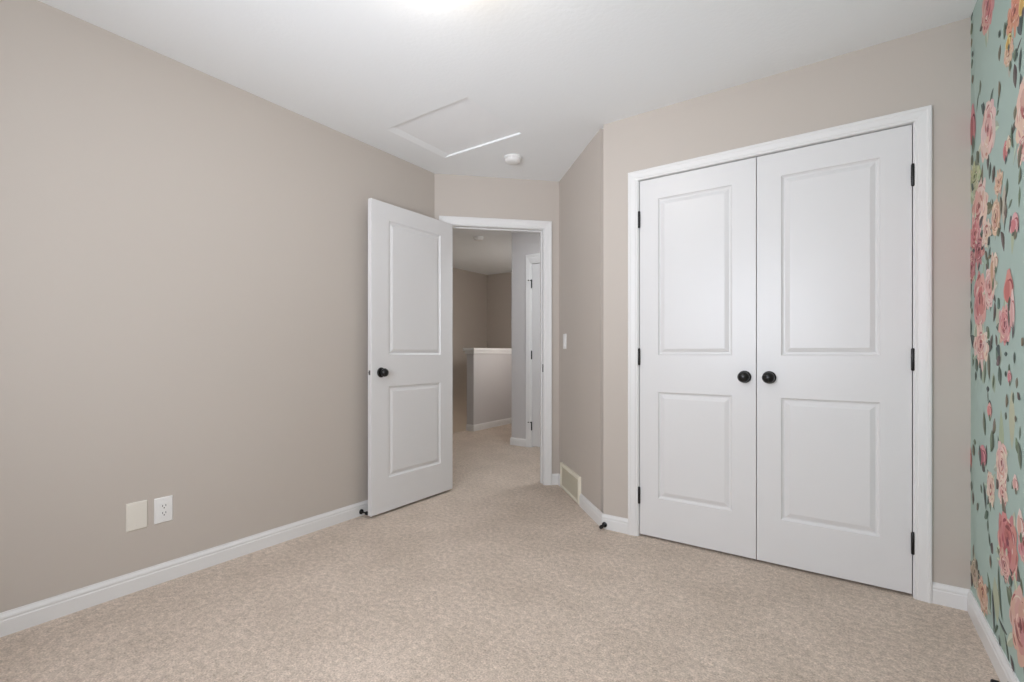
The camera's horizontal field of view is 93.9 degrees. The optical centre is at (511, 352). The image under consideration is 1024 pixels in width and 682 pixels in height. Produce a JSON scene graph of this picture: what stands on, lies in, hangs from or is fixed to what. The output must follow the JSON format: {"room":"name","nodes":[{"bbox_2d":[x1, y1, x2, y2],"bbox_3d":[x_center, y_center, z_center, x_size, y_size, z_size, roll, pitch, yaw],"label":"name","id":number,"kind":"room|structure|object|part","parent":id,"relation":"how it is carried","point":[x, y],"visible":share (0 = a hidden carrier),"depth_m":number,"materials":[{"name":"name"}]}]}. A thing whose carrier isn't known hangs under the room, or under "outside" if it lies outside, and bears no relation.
{"room":"empty bedroom","nodes":[
{"label":"empty bedroom","id":0,"kind":"room"},
{"bbox_2d":[0,0,434,612],"bbox_3d":[-1.526,-0.160,2.448,0.115,2.440,3.183,0,0,35],"label":"wall","id":1,"kind":"structure","parent":0,"point":[184,249],"depth_m":2.21,"materials":[{"name":"beige paint"}]},
{"bbox_2d":[126,500,147,531],"bbox_3d":[-1.671,0.727,2.132,0.008,0.124,0.079,0,0,35],"label":"blank wall plate","id":2,"kind":"object","parent":1,"relation":"attached to","point":[136,512],"visible":1,"depth_m":2.13,"materials":[{"name":"beige plastic"}]},
{"bbox_2d":[154,495,172,524],"bbox_3d":[-1.613,0.727,2.216,0.009,0.117,0.073,0,0,35],"label":"power outlet","id":3,"kind":"object","parent":1,"relation":"attached to","point":[163,506],"visible":1,"depth_m":2.21,"materials":[{"name":"white plastic"}]},
{"bbox_2d":[160,502,167,517],"bbox_3d":[-1.611,0.727,2.214,0.004,0.067,0.034,0,0,35],"label":"receptacle","id":4,"kind":"object","parent":3,"relation":"attached to","point":[163,505],"depth_m":2.21,"materials":[{"name":"white plastic"}]},
{"bbox_2d":[0,500,367,636],"bbox_3d":[-1.454,1.017,2.439,0.013,0.087,3.020,0,0,35],"label":"baseboard","id":5,"kind":"structure","parent":1,"relation":"attached to","point":[14,620],"depth_m":2.19,"materials":[{"name":"white paint"}]},
{"bbox_2d":[359,509,367,514],"bbox_3d":[-0.952,1.032,3.089,0.068,0.032,0.032,0,0,35],"label":"door stop","id":6,"kind":"object","parent":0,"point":[361,511],"visible":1,"depth_m":3.09,"materials":[{"name":"black metal"}]},
{"bbox_2d":[368,198,452,516],"bbox_3d":[-0.689,0.029,3.372,0.151,2.030,0.788,0,0,35],"label":"door","id":7,"kind":"structure","parent":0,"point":[410,253],"depth_m":3.30,"materials":[{"name":"white paint"}]},
{"bbox_3d":[-0.825,0.128,3.090,0.052,0.055,0.055,0,0,35],"label":"knob","id":8,"kind":"part","parent":7,"relation":"part of","materials":[{"name":"black metal"}]},
{"bbox_2d":[453,268,486,432],"bbox_3d":[-1.699,1.140,6.793,0.115,5.040,4.235,0,0,35],"label":"wall","id":9,"kind":"structure","parent":0,"point":[469,288],"depth_m":7.99,"materials":[{"name":"beige paint"}]},
{"bbox_2d":[467,354,511,424],"bbox_3d":[-0.076,0.534,7.195,0.120,1.052,1.720,0,0,35],"label":"wall","id":10,"kind":"structure","parent":0,"point":[489,376],"depth_m":6.72,"materials":[{"name":"grey paint"}]},
{"bbox_2d":[463,348,511,353],"bbox_3d":[-0.087,-0.024,7.178,0.200,0.079,1.760,0,0,35],"label":"cap rail","id":11,"kind":"object","parent":10,"relation":"on","point":[467,350],"visible":0.58,"depth_m":6.67,"materials":[{"name":"white paint"}]},
{"bbox_2d":[466,417,511,430],"bbox_3d":[-0.074,1.017,7.186,0.133,0.087,1.733,0,0,35],"label":"baseboard","id":12,"kind":"structure","parent":10,"relation":"attached to","point":[481,426],"depth_m":6.70,"materials":[{"name":"white paint"}]},
{"bbox_2d":[439,216,551,484],"bbox_3d":[-0.131,0.004,3.814,0.894,2.113,0.134,0,0,-10],"label":"door frame","id":13,"kind":"structure","parent":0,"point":[474,221],"depth_m":3.82,"materials":[{"name":"white paint"}]},
{"bbox_2d":[435,174,558,473],"bbox_3d":[-0.061,-0.160,3.836,1.108,2.440,0.115,0,0,-10],"label":"wall","id":14,"kind":"structure","parent":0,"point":[455,195],"depth_m":3.79,"materials":[{"name":"beige paint"}]},
{"bbox_2d":[552,473,558,484],"bbox_3d":[-0.107,1.017,3.763,0.993,0.087,0.013,0,0,-10],"label":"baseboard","id":15,"kind":"structure","parent":14,"relation":"attached to","point":[554,476],"depth_m":3.84,"materials":[{"name":"white paint"}]},
{"bbox_2d":[487,272,511,347],"bbox_3d":[0.391,1.140,7.988,2.180,5.040,0.115,0,0,35],"label":"wall","id":16,"kind":"structure","parent":0,"point":[499,286],"depth_m":8.34,"materials":[{"name":"beige paint"}]},
{"bbox_2d":[0,423,999,681],"bbox_3d":[0.489,1.160,3.535,5.240,0.200,7.280,0,0,35],"label":"floor","id":17,"kind":"structure","parent":0,"point":[499,575],"depth_m":1.93,"materials":[{"name":"carpet"}]},
{"bbox_2d":[38,0,976,274],"bbox_3d":[0.043,-1.385,3.858,6.340,0.011,7.300,0,0,35],"label":"ceiling","id":18,"kind":"structure","parent":0,"point":[556,72],"depth_m":2.18,"materials":[{"name":"white paint"}]},
{"bbox_2d":[394,97,518,153],"bbox_3d":[-0.360,-1.400,2.984,0.712,0.019,0.584,0,0,35],"label":"attic hatch","id":19,"kind":"object","parent":18,"relation":"attached to","point":[463,124],"visible":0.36,"depth_m":2.95,"materials":[{"name":"white paint"}]},
{"bbox_2d":[474,236,483,240],"bbox_3d":[-0.399,-1.359,5.726,0.120,0.042,0.120,0,0,35],"label":"smoke detector","id":20,"kind":"object","parent":18,"relation":"attached to","point":[476,238],"visible":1,"depth_m":5.68,"materials":[{"name":"white plastic"}]},
{"bbox_2d":[504,154,521,164],"bbox_3d":[0.007,-1.359,3.377,0.124,0.042,0.124,0,0,35],"label":"smoke detector","id":21,"kind":"object","parent":18,"relation":"attached to","point":[511,159],"visible":1,"depth_m":3.34,"materials":[{"name":"white plastic"}]},
{"bbox_2d":[512,232,539,438],"bbox_3d":[0.830,-0.160,5.001,1.955,2.440,0.115,0,0,35],"label":"wall","id":22,"kind":"structure","parent":0,"point":[523,243],"depth_m":5.45,"materials":[{"name":"grey paint"}]},
{"bbox_2d":[510,437,525,446],"bbox_3d":[0.788,1.017,4.952,1.968,0.087,0.013,0,0,35],"label":"baseboard","id":23,"kind":"structure","parent":22,"relation":"attached to","point":[513,441],"depth_m":5.45,"materials":[{"name":"white paint"}]},
{"bbox_2d":[526,253,539,446],"bbox_3d":[0.561,-0.019,5.177,0.902,2.159,0.134,0,0,35],"label":"door frame","id":24,"kind":"structure","parent":22,"relation":"attached to","point":[532,258],"depth_m":5.36,"materials":[{"name":"white paint"}]},
{"bbox_2d":[528,263,539,446],"bbox_3d":[0.520,0.026,5.153,0.797,2.036,0.063,0,0,35],"label":"door","id":25,"kind":"structure","parent":22,"relation":"in","point":[535,281],"depth_m":5.33,"materials":[{"name":"white paint"}]},
{"bbox_2d":[559,128,602,512],"bbox_3d":[0.519,-0.160,3.409,0.115,2.440,0.929,0,0,-10],"label":"wall","id":26,"kind":"structure","parent":0,"point":[581,187],"depth_m":3.26,"materials":[{"name":"beige paint"}]},
{"bbox_2d":[563,334,565,348],"bbox_3d":[0.404,-0.088,3.693,0.013,0.117,0.072,0,0,-10],"label":"light switch","id":27,"kind":"object","parent":26,"relation":"attached to","point":[564,335],"visible":1,"depth_m":3.68,"materials":[{"name":"white plastic"}]},
{"bbox_2d":[560,462,580,504],"bbox_3d":[0.427,0.959,3.540,0.021,0.194,0.470,0,0,-10],"label":"air vent","id":28,"kind":"object","parent":26,"relation":"in","point":[570,482],"visible":0.99,"depth_m":3.51,"materials":[{"name":"beige metal"}]},
{"bbox_2d":[561,467,577,499],"bbox_3d":[0.430,0.959,3.540,0.014,0.144,0.420,0,0,-10],"label":"grille","id":29,"kind":"object","parent":28,"relation":"attached to","point":[569,480],"depth_m":3.53,"materials":[{"name":"beige metal"}]},
{"bbox_2d":[558,474,602,525],"bbox_3d":[0.461,1.017,3.372,0.013,0.087,0.983,0,0,-10],"label":"baseboard","id":30,"kind":"structure","parent":26,"relation":"attached to","point":[585,504],"depth_m":3.09,"materials":[{"name":"white paint"}]},
{"bbox_2d":[599,522,606,528],"bbox_3d":[0.540,1.033,2.852,0.032,0.032,0.058,0,0,35],"label":"door stop","id":31,"kind":"object","parent":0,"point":[604,524],"visible":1,"depth_m":2.86,"materials":[{"name":"black metal"}]},
{"bbox_2d":[603,17,970,588],"bbox_3d":[1.299,-0.160,2.445,1.740,2.440,0.115,0,0,35],"label":"wall","id":32,"kind":"structure","parent":0,"point":[932,66],"depth_m":2.18,"materials":[{"name":"beige paint"}]},
{"bbox_2d":[638,157,756,558],"bbox_3d":[0.978,0.028,2.588,0.614,2.038,0.093,0,0,35],"label":"door","id":33,"kind":"structure","parent":32,"relation":"in","point":[697,352],"depth_m":2.58,"materials":[{"name":"white paint"}]},
{"bbox_3d":[1.174,0.123,2.426,0.057,0.057,0.052,0,0,35],"label":"knob","id":34,"kind":"part","parent":33,"relation":"part of","materials":[{"name":"black metal"}]},
{"bbox_2d":[628,105,931,602],"bbox_3d":[1.263,0.006,2.458,1.342,2.109,0.134,0,0,35],"label":"door frame","id":35,"kind":"structure","parent":32,"relation":"attached to","point":[921,117],"depth_m":2.06,"materials":[{"name":"white paint"}]},
{"bbox_2d":[602,514,970,610],"bbox_3d":[1.213,1.017,2.426,1.630,0.087,0.013,0,0,35],"label":"baseboard","id":36,"kind":"structure","parent":32,"relation":"attached to","point":[942,594],"depth_m":2.01,"materials":[{"name":"white paint"}]},
{"bbox_2d":[757,125,914,593],"bbox_3d":[1.484,0.028,2.235,0.615,2.038,0.093,0,0,35],"label":"door","id":37,"kind":"structure","parent":32,"relation":"in","point":[836,354],"depth_m":2.23,"materials":[{"name":"white paint"}]},
{"bbox_3d":[1.266,0.123,2.362,0.057,0.057,0.052,0,0,35],"label":"knob","id":38,"kind":"part","parent":37,"relation":"part of","materials":[{"name":"black metal"}]},
{"bbox_2d":[970,0,1023,681],"bbox_3d":[1.066,-0.160,0.690,0.117,2.440,3.031,0,0,35],"label":"wall","id":39,"kind":"structure","parent":0,"point":[997,26],"depth_m":1.62,"materials":[{"name":"paper"}]},
{"bbox_2d":[967,590,1019,681],"bbox_3d":[1.014,1.017,0.726,0.013,0.087,3.031,0,0,35],"label":"baseboard","id":40,"kind":"structure","parent":39,"relation":"attached to","point":[1003,668],"depth_m":1.66,"materials":[{"name":"white paint"}]}
]}

